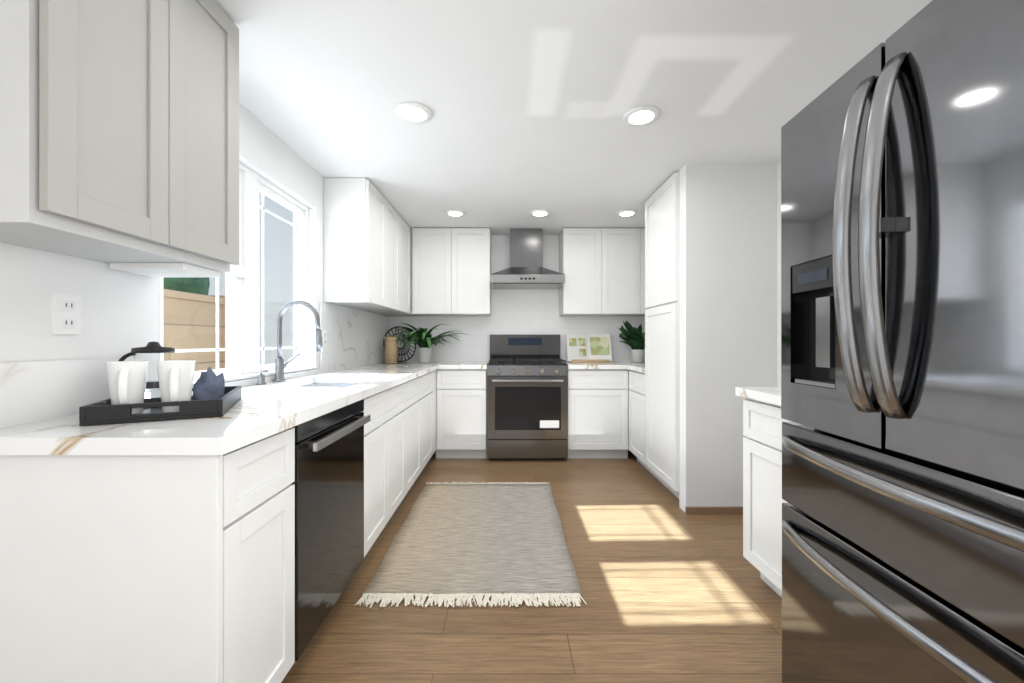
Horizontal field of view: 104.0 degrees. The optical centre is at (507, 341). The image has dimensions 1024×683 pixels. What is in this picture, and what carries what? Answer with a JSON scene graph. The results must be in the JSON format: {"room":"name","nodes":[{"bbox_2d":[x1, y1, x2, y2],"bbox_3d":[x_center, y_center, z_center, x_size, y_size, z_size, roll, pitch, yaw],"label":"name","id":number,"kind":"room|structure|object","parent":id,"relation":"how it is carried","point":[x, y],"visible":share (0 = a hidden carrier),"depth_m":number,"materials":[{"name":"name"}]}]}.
{"room":"kitchen","nodes":[
{"label":"kitchen","id":0,"kind":"room"},
{"bbox_2d":[0,103,323,381],"bbox_3d":[-1.390,-0.020,0.805,0.150,2.300,7.510,0,0,0],"label":"wall","id":1,"kind":"structure","parent":0,"point":[120,309],"depth_m":1.29,"materials":[{"name":"paint"}]},
{"bbox_2d":[52,293,80,334],"bbox_3d":[-1.310,-0.080,1.190,0.010,0.118,0.072,0,0,0],"label":"outlet","id":2,"kind":"object","parent":1,"relation":"attached to","point":[66,309],"visible":1,"depth_m":1.18,"materials":[{"name":"white plastic"}]},
{"bbox_2d":[0,0,238,276],"bbox_3d":[-1.153,-0.701,1.171,0.317,0.932,0.627,0,0,0],"label":"upper cabinet","id":3,"kind":"object","parent":1,"relation":"attached to","point":[119,119],"visible":1,"depth_m":1.06,"materials":[{"name":"white wood"}]},
{"bbox_2d":[159,155,317,383],"bbox_3d":[-1.370,-0.365,2.122,0.150,1.101,1.225,0,0,0],"label":"window","id":4,"kind":"structure","parent":1,"relation":"in","point":[243,348],"depth_m":2.16,"materials":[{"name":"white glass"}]},
{"bbox_2d":[324,178,415,315],"bbox_3d":[-1.153,-0.724,3.628,0.317,0.887,1.557,0,0,0],"label":"upper cabinet","id":5,"kind":"object","parent":1,"relation":"attached to","point":[367,243],"visible":0.97,"depth_m":2.85,"materials":[{"name":"white wood"}]},
{"bbox_2d":[281,450,781,682],"bbox_3d":[0.228,1.170,0.805,3.385,0.080,7.510,0,0,0],"label":"floor","id":6,"kind":"structure","parent":0,"point":[670,595],"depth_m":1.65,"materials":[{"name":"brown wood"}]},
{"bbox_2d":[0,370,435,682],"bbox_3d":[-0.996,0.697,2.671,0.631,0.867,3.471,0,0,0],"label":"base cabinet","id":7,"kind":"object","parent":6,"relation":"on","point":[114,568],"visible":0.78,"depth_m":0.94,"materials":[{"name":"white wood"}]},
{"bbox_2d":[291,399,370,660],"bbox_3d":[-0.955,0.698,1.580,0.650,0.864,0.594,0,0,0],"label":"dishwasher","id":8,"kind":"object","parent":6,"relation":"on","point":[329,447],"visible":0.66,"depth_m":1.48,"materials":[{"name":"black metal"}]},
{"bbox_2d":[436,369,486,457],"bbox_3d":[-0.452,0.697,4.093,0.493,0.867,0.626,0,0,0],"label":"base cabinet","id":9,"kind":"object","parent":6,"relation":"on","point":[461,394],"visible":0.95,"depth_m":3.79,"materials":[{"name":"white wood"}]},
{"bbox_2d":[0,235,644,454],"bbox_3d":[0.228,-0.454,2.662,3.081,1.427,3.493,0,0,0],"label":"countertop","id":10,"kind":"structure","parent":9,"relation":"on","point":[40,401],"depth_m":1.76,"materials":[{"name":"stone"}]},
{"bbox_2d":[79,386,241,425],"bbox_3d":[-1.060,0.194,1.277,0.305,0.050,0.400,0,0,-27],"label":"tray","id":11,"kind":"object","parent":10,"relation":"on","point":[102,412],"visible":0.57,"depth_m":1.11,"materials":[{"name":"black wood"}]},
{"bbox_2d":[105,361,148,414],"bbox_3d":[-1.075,0.132,1.123,0.093,0.150,0.108,0,0,0],"label":"mug","id":12,"kind":"object","parent":11,"relation":"on","point":[127,380],"visible":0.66,"depth_m":1.10,"materials":[{"name":"white ceramic"}]},
{"bbox_2d":[118,342,174,402],"bbox_3d":[-1.186,0.103,1.318,0.146,0.207,0.110,0,0,0],"label":"kettle","id":13,"kind":"object","parent":11,"relation":"on","point":[152,391],"visible":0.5,"depth_m":1.29,"materials":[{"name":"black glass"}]},
{"bbox_2d":[156,360,195,412],"bbox_3d":[-0.974,0.132,1.168,0.093,0.150,0.108,0,0,0],"label":"mug","id":14,"kind":"object","parent":11,"relation":"on","point":[175,377],"visible":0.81,"depth_m":1.15,"materials":[{"name":"white ceramic"}]},
{"bbox_2d":[192,366,224,399],"bbox_3d":[-0.967,0.143,1.297,0.075,0.126,0.112,0,0,19],"label":"cloth","id":15,"kind":"object","parent":11,"relation":"on","point":[208,386],"visible":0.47,"depth_m":1.27,"materials":[{"name":"blue fabric"}]},
{"bbox_2d":[256,370,267,384],"bbox_3d":[-1.252,0.182,2.040,0.056,0.072,0.043,0,0,0],"label":"soap dispenser","id":16,"kind":"object","parent":10,"relation":"on","point":[261,377],"visible":1,"depth_m":2.03,"materials":[{"name":"silver metal"}]},
{"bbox_2d":[273,300,322,381],"bbox_3d":[-1.158,-0.004,2.225,0.268,0.446,0.091,0,0,0],"label":"faucet","id":17,"kind":"object","parent":10,"relation":"on","point":[280,365],"visible":1,"depth_m":2.20,"materials":[{"name":"silver metal"}]},
{"bbox_2d":[322,330,326,346],"bbox_3d":[-1.298,-0.020,2.830,0.010,0.118,0.072,0,0,0],"label":"outlet","id":18,"kind":"object","parent":10,"relation":"attached to","point":[324,332],"visible":0.92,"depth_m":2.83,"materials":[{"name":"white plastic"}]},
{"bbox_2d":[299,383,359,386],"bbox_3d":[-0.993,0.352,2.210,0.459,0.180,0.584,0,0,0],"label":"sink","id":19,"kind":"object","parent":10,"relation":"in","point":[313,384],"visible":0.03,"depth_m":2.49,"materials":[{"name":"metal"}]},
{"bbox_2d":[384,336,397,363],"bbox_3d":[-1.170,0.085,4.000,0.128,0.268,0.128,0,0,0],"label":"canister","id":20,"kind":"object","parent":10,"relation":"on","point":[390,341],"visible":0.98,"depth_m":3.95,"materials":[{"name":"brown wood"}]},
{"bbox_2d":[383,326,415,361],"bbox_3d":[-1.143,0.028,4.244,0.384,0.380,0.065,0,0,-45],"label":"trivet","id":21,"kind":"object","parent":10,"relation":"on","point":[398,333],"visible":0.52,"depth_m":4.25,"materials":[{"name":"black metal"}]},
{"bbox_2d":[395,323,468,362],"bbox_3d":[-0.725,0.019,4.021,0.702,0.398,0.695,0,0,0],"label":"fern plant","id":22,"kind":"object","parent":10,"relation":"on","point":[421,337],"visible":1,"depth_m":4.02,"materials":[{"name":"green plant"}]},
{"bbox_2d":[566,334,611,361],"bbox_3d":[0.870,0.069,4.307,0.470,0.298,0.174,0,0,0],"label":"cookbook","id":23,"kind":"object","parent":10,"relation":"on","point":[580,347],"visible":1,"depth_m":4.31,"materials":[{"name":"paper"}]},
{"bbox_2d":[617,320,644,362],"bbox_3d":[1.401,-0.002,4.128,0.492,0.441,0.503,0,0,0],"label":"potted plant","id":24,"kind":"object","parent":10,"relation":"on","point":[635,338],"visible":0.89,"depth_m":4.13,"materials":[{"name":"green plant"}]},
{"bbox_2d":[354,482,585,607],"bbox_3d":[-0.159,1.123,2.447,0.994,0.015,1.513,0,0,0],"label":"rug","id":25,"kind":"object","parent":6,"relation":"on","point":[499,541],"visible":1,"depth_m":2.13,"materials":[{"name":"fabric"}]},
{"bbox_2d":[487,335,567,459],"bbox_3d":[0.183,0.527,4.039,0.758,1.205,0.702,0,0,0],"label":"range","id":26,"kind":"object","parent":6,"relation":"on","point":[527,379],"visible":1,"depth_m":3.75,"materials":[{"name":"metal"}]},
{"bbox_2d":[567,369,629,457],"bbox_3d":[0.862,0.697,4.093,0.590,0.867,0.626,0,0,0],"label":"base cabinet","id":27,"kind":"object","parent":6,"relation":"on","point":[598,399],"visible":0.92,"depth_m":3.79,"materials":[{"name":"white wood"}]},
{"bbox_2d":[629,370,654,476],"bbox_3d":[1.453,0.697,3.567,0.626,0.867,0.461,0,0,0],"label":"base cabinet","id":28,"kind":"object","parent":6,"relation":"on","point":[636,379],"visible":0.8,"depth_m":3.55,"materials":[{"name":"white wood"}]},
{"bbox_2d":[645,171,678,498],"bbox_3d":[1.453,-0.018,3.033,0.626,2.297,0.600,0,0,0],"label":"pantry","id":29,"kind":"object","parent":6,"relation":"on","point":[662,208],"visible":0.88,"depth_m":2.97,"materials":[{"name":"white wood"}]},
{"bbox_2d":[743,398,791,597],"bbox_3d":[1.443,0.697,1.580,0.646,0.867,0.660,0,0,0],"label":"base cabinet","id":30,"kind":"object","parent":6,"relation":"on","point":[762,421],"visible":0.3,"depth_m":1.77,"materials":[{"name":"white wood"}]},
{"bbox_2d":[735,387,780,405],"bbox_3d":[1.434,0.190,1.587,0.668,0.140,0.695,0,0,0],"label":"countertop","id":31,"kind":"structure","parent":30,"relation":"on","point":[772,395],"depth_m":1.78,"materials":[{"name":"stone"}]},
{"bbox_2d":[782,0,1023,682],"bbox_3d":[1.248,0.234,0.785,0.880,1.792,0.815,0,0,3],"label":"fridge","id":32,"kind":"object","parent":6,"relation":"on","point":[954,141],"visible":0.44,"depth_m":0.75,"materials":[{"name":"metal"}]},
{"bbox_2d":[781,43,1023,682],"bbox_3d":[0.828,-0.046,0.821,0.174,1.209,0.788,0,0,0],"label":"door","id":33,"kind":"structure","parent":32,"relation":"attached to","point":[837,377],"depth_m":0.92,"materials":[{"name":"grey metal"}]},
{"bbox_2d":[214,0,931,234],"bbox_3d":[0.228,-1.220,0.805,3.385,0.100,7.510,0,0,0],"label":"ceiling","id":34,"kind":"structure","parent":0,"point":[528,101],"depth_m":1.82,"materials":[{"name":"paint"}]},
{"bbox_2d":[395,101,431,124],"bbox_3d":[-0.480,-1.162,2.040,0.184,0.016,0.184,0,0,0],"label":"recessed light","id":35,"kind":"object","parent":34,"relation":"in","point":[411,112],"visible":1,"depth_m":2.02,"materials":[{"name":"white plastic"}]},
{"bbox_2d":[445,209,464,216],"bbox_3d":[-0.480,-1.162,3.630,0.184,0.016,0.184,0,0,0],"label":"recessed light","id":36,"kind":"object","parent":34,"relation":"in","point":[452,212],"visible":1,"depth_m":3.61,"materials":[{"name":"white plastic"}]},
{"bbox_2d":[530,209,549,216],"bbox_3d":[0.290,-1.162,3.630,0.184,0.016,0.184,0,0,0],"label":"recessed light","id":37,"kind":"object","parent":34,"relation":"in","point":[539,212],"visible":1,"depth_m":3.61,"materials":[{"name":"white plastic"}]},
{"bbox_2d":[617,209,637,216],"bbox_3d":[1.080,-1.162,3.630,0.184,0.016,0.184,0,0,0],"label":"recessed light","id":38,"kind":"object","parent":34,"relation":"in","point":[628,212],"visible":1,"depth_m":3.62,"materials":[{"name":"white plastic"}]},
{"bbox_2d":[623,105,659,127],"bbox_3d":[0.690,-1.162,2.070,0.184,0.016,0.184,0,0,0],"label":"recessed light","id":39,"kind":"object","parent":34,"relation":"in","point":[643,115],"visible":1,"depth_m":2.06,"materials":[{"name":"white plastic"}]},
{"bbox_2d":[679,164,776,513],"bbox_3d":[1.468,-0.020,2.672,0.605,2.300,0.115,0,0,0],"label":"wall","id":40,"kind":"structure","parent":0,"point":[728,212],"depth_m":2.63,"materials":[{"name":"paint"}]},
{"bbox_2d":[777,161,780,386],"bbox_3d":[1.845,-0.020,0.730,0.150,2.300,7.360,0,0,0],"label":"wall","id":41,"kind":"structure","parent":0,"point":[779,163],"depth_m":2.61,"materials":[{"name":"paint"}]},
{"bbox_3d":[0.302,-0.020,4.485,3.235,2.300,0.150,0,0,0],"label":"wall","id":42,"kind":"structure","parent":0,"visible":0},
{"bbox_2d":[411,228,490,315],"bbox_3d":[-0.589,-0.724,4.248,0.807,0.887,0.317,0,0,0],"label":"upper cabinet","id":43,"kind":"object","parent":42,"relation":"attached to","point":[451,267],"visible":0.99,"depth_m":4.10,"materials":[{"name":"white wood"}]},
{"bbox_2d":[490,229,564,288],"bbox_3d":[0.190,-0.868,4.150,0.740,0.599,0.486,0,0,0],"label":"range hood","id":44,"kind":"object","parent":42,"relation":"attached to","point":[526,270],"visible":1,"depth_m":4.13,"materials":[{"name":"silver metal"}]},
{"bbox_2d":[559,228,646,315],"bbox_3d":[1.167,-0.724,4.248,1.201,0.887,0.317,0,0,0],"label":"upper cabinet","id":45,"kind":"object","parent":42,"relation":"attached to","point":[603,269],"visible":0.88,"depth_m":4.10,"materials":[{"name":"white wood"}]},
{"label":"outside","id":46,"kind":"structure","parent":0,"visible":0},
{"bbox_3d":[-5.238,1.305,4.000,7.525,0.250,16.000,0,0,0],"label":"ground","id":47,"kind":"structure","parent":46,"visible":0},
{"bbox_2d":[164,277,209,294],"bbox_3d":[-4.233,-0.657,1.849,0.853,1.467,7.274,0,0,1],"label":"hedge","id":48,"kind":"object","parent":47,"relation":"on","point":[196,285],"visible":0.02,"depth_m":4.85,"materials":[{"name":"green plant"}]},
{"bbox_2d":[164,289,225,371],"bbox_3d":[-3.400,0.350,1.500,0.300,1.760,7.000,0,0,0],"label":"fence","id":49,"kind":"object","parent":47,"relation":"on","point":[189,318],"visible":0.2,"depth_m":4.21,"materials":[{"name":"beige wood"}]}
]}

